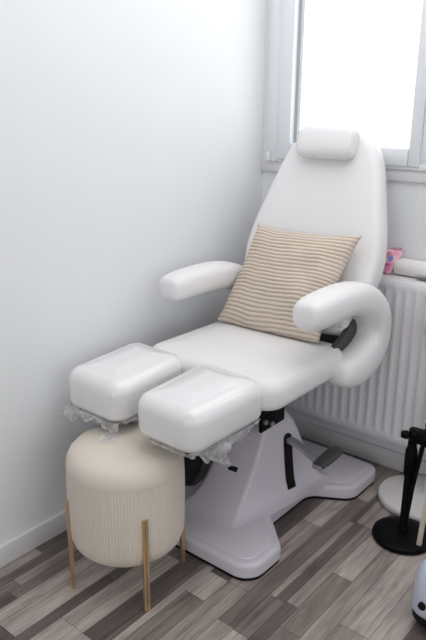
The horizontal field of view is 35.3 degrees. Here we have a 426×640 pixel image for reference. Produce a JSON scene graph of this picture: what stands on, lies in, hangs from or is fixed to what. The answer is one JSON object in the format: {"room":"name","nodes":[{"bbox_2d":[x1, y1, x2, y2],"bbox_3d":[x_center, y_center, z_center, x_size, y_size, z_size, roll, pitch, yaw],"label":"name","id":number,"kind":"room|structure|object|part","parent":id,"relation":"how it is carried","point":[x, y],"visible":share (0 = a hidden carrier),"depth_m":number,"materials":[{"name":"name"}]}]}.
{"room":"beauty treatment room","nodes":[
{"label":"beauty treatment room","id":0,"kind":"room"},
{"bbox_2d":[0,0,267,544],"bbox_3d":[-1.051,-0.298,1.408,0.120,2.600,4.180,14,22,37],"label":"wall","id":1,"kind":"structure","parent":0,"point":[132,131],"depth_m":2.18,"materials":[{"name":"paint"}]},
{"bbox_2d":[0,509,66,567],"bbox_3d":[-1.033,0.880,1.705,0.015,0.074,3.900,14,22,37],"label":"baseboard","id":2,"kind":"structure","parent":1,"relation":"attached to","point":[46,530],"depth_m":2.20,"materials":[{"name":"white wood"}]},
{"bbox_2d":[0,436,425,639],"bbox_3d":[0.167,1.224,0.777,3.324,0.002,4.100,14,22,37],"label":"floor","id":3,"kind":"structure","parent":0,"point":[331,579],"depth_m":2.03,"materials":[{"name":"grey laminate"}]},
{"bbox_2d":[65,421,184,611],"bbox_3d":[-0.261,0.572,2.034,0.352,0.472,0.352,14,22,37],"label":"stool","id":4,"kind":"object","parent":3,"relation":"on","point":[125,501],"visible":0.96,"depth_m":1.88,"materials":[{"name":"beige fabric"}]},
{"bbox_3d":[-0.425,0.671,1.997,0.012,0.304,0.017,-6,19,-21],"label":"leg","id":5,"kind":"part","parent":4,"relation":"part of","materials":[{"name":"brown wood"}]},
{"bbox_2d":[65,421,183,494],"bbox_3d":[-0.260,0.387,1.975,0.348,0.083,0.348,14,22,37],"label":"seat cushion","id":6,"kind":"object","parent":4,"relation":"on","point":[131,464],"depth_m":1.87,"materials":[{"name":"beige fabric"}]},
{"bbox_3d":[-0.191,0.702,1.905,0.017,0.304,0.012,-7,19,-22],"label":"leg","id":7,"kind":"part","parent":4,"relation":"part of","materials":[{"name":"brown wood"}]},
{"bbox_3d":[-0.097,0.634,2.121,0.012,0.304,0.017,-6,19,-20],"label":"leg","id":8,"kind":"part","parent":4,"relation":"part of","materials":[{"name":"brown wood"}]},
{"bbox_2d":[62,125,391,580],"bbox_3d":[0.099,0.048,2.257,0.696,1.341,1.158,14,22,37],"label":"chair","id":9,"kind":"object","parent":3,"relation":"on","point":[226,386],"visible":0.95,"depth_m":2.27,"materials":[{"name":"white leather"}]},
{"bbox_3d":[-0.033,0.390,2.435,0.264,0.391,0.093,-16,24,-42],"label":"lift motor","id":10,"kind":"part","parent":9,"relation":"part of","materials":[{"name":"black plastic"}]},
{"bbox_3d":[0.010,-0.042,2.520,0.128,0.372,0.538,14,22,37],"label":"armrest","id":11,"kind":"part","parent":9,"relation":"part of","materials":[{"name":"white leather"}]},
{"bbox_3d":[0.112,0.127,2.272,0.543,0.111,0.473,14,22,37],"label":"seat","id":12,"kind":"part","parent":9,"relation":"part of","materials":[{"name":"white leather"}]},
{"bbox_3d":[0.143,0.278,2.362,0.170,0.170,0.160,14,22,37],"label":"hinge plate","id":13,"kind":"part","parent":9,"relation":"part of","materials":[{"name":"black metal"}]},
{"bbox_3d":[0.167,0.634,2.508,0.584,0.052,0.838,14,22,37],"label":"plate","id":14,"kind":"part","parent":9,"relation":"part of","materials":[{"name":"white plastic"}]},
{"bbox_2d":[217,224,361,342],"bbox_3d":[0.252,-0.140,2.356,0.474,0.349,0.221,14,22,37],"label":"throw pillow","id":15,"kind":"object","parent":9,"relation":"on","point":[280,268],"visible":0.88,"depth_m":2.31,"materials":[{"name":"beige fabric"}]},
{"bbox_3d":[0.316,0.459,2.376,0.034,0.052,0.184,-16,24,-42],"label":"pedal lever","id":16,"kind":"part","parent":9,"relation":"part of","materials":[{"name":"metal"}]},
{"bbox_3d":[0.385,-0.330,2.455,0.550,0.708,0.330,14,22,37],"label":"backrest","id":17,"kind":"part","parent":9,"relation":"part of","materials":[{"name":"white leather"}]},
{"bbox_2d":[296,125,359,159],"bbox_3d":[0.407,-0.634,2.386,0.224,0.116,0.081,14,22,37],"label":"cushion","id":18,"kind":"object","parent":9,"relation":"on","point":[314,142],"depth_m":2.35,"materials":[{"name":"white leather"}]},
{"bbox_3d":[0.300,0.023,2.478,0.450,0.253,0.113,14,22,37],"label":"frame","id":19,"kind":"part","parent":9,"relation":"part of","materials":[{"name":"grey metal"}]},
{"bbox_3d":[0.439,0.057,2.223,0.128,0.384,0.545,14,22,37],"label":"armrest","id":20,"kind":"part","parent":9,"relation":"part of","materials":[{"name":"white leather"}]},
{"bbox_2d":[372,423,425,554],"bbox_3d":[0.650,0.449,2.195,0.206,0.623,0.204,14,22,37],"label":"boom stand","id":21,"kind":"object","parent":3,"relation":"on","point":[403,535],"visible":1,"depth_m":2.22,"materials":[{"name":"black metal"}]},
{"bbox_3d":[0.631,0.374,2.184,0.032,0.029,0.030,1,18,2],"label":"knob","id":22,"kind":"part","parent":21,"relation":"part of","materials":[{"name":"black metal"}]},
{"bbox_3d":[0.685,0.492,2.209,0.077,0.413,0.017,-1,18,-4],"label":"boom arm","id":23,"kind":"part","parent":21,"relation":"part of","materials":[{"name":"black metal"}]},
{"bbox_3d":[0.651,0.364,2.149,0.026,0.026,0.027,14,22,37],"label":"knob","id":24,"kind":"part","parent":21,"relation":"part of","materials":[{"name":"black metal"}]},
{"bbox_2d":[378,313,425,523],"bbox_3d":[0.773,0.308,2.385,0.300,0.777,0.300,14,22,37],"label":"floor lamp","id":25,"kind":"object","parent":3,"relation":"on","point":[390,490],"visible":0.8,"depth_m":2.48,"materials":[{"name":"white metal"}]},
{"bbox_2d":[411,558,425,627],"bbox_3d":[0.715,0.754,1.867,0.261,0.240,0.282,14,22,37],"label":"appliance","id":26,"kind":"object","parent":3,"relation":"on","point":[418,601],"visible":1,"depth_m":1.85,"materials":[{"name":"white plastic"}]},
{"bbox_2d":[418,602,425,610],"bbox_3d":[0.578,0.785,1.841,0.022,0.022,0.020,14,22,37],"label":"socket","id":27,"kind":"object","parent":26,"relation":"attached to","point":[421,605],"depth_m":1.83,"materials":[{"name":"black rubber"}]},
{"bbox_2d":[262,0,425,460],"bbox_3d":[1.463,-0.439,1.909,3.300,2.600,0.180,14,22,37],"label":"wall","id":28,"kind":"structure","parent":0,"point":[406,201],"depth_m":2.48,"materials":[{"name":"paint"}]},
{"bbox_2d":[261,160,425,182],"bbox_3d":[0.768,-0.502,2.358,1.460,0.042,0.012,14,22,37],"label":"trim","id":29,"kind":"structure","parent":28,"relation":"attached to","point":[391,174],"depth_m":2.43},
{"bbox_2d":[266,0,425,170],"bbox_3d":[0.784,-1.086,2.195,1.390,1.170,0.104,14,22,37],"label":"window","id":30,"kind":"structure","parent":28,"relation":"in","point":[287,28],"depth_m":2.58,"materials":[{"name":"white plastic"}]},
{"bbox_2d":[285,272,425,453],"bbox_3d":[0.774,0.166,2.485,1.104,0.644,0.124,14,22,37],"label":"radiator","id":31,"kind":"object","parent":28,"relation":"attached to","point":[392,400],"visible":0.49,"depth_m":2.50,"materials":[{"name":"metal"}]},
{"bbox_2d":[383,247,403,274],"bbox_3d":[0.645,-0.221,2.465,0.108,0.101,0.051,14,22,37],"label":"packet","id":32,"kind":"object","parent":31,"relation":"on","point":[393,254],"visible":0.59,"depth_m":2.45,"materials":[{"name":"pink plastic"}]},
{"bbox_2d":[382,272,425,284],"bbox_3d":[0.769,-0.135,2.380,1.100,0.008,0.089,14,22,37],"label":"grille","id":33,"kind":"object","parent":31,"relation":"attached to","point":[391,279],"depth_m":2.42,"materials":[{"name":"metal"}]},
{"bbox_2d":[394,258,425,278],"bbox_3d":[0.889,-0.146,2.302,0.545,0.062,0.062,14,22,37],"label":"paper roll","id":34,"kind":"object","parent":31,"relation":"on","point":[403,266],"visible":0.98,"depth_m":2.41,"materials":[{"name":"white paper"}]},
{"bbox_2d":[291,416,425,475],"bbox_3d":[1.398,0.739,2.200,3.085,0.078,0.015,14,22,37],"label":"baseboard","id":35,"kind":"structure","parent":28,"relation":"attached to","point":[369,451],"depth_m":2.82,"materials":[{"name":"white wood"}]}
]}

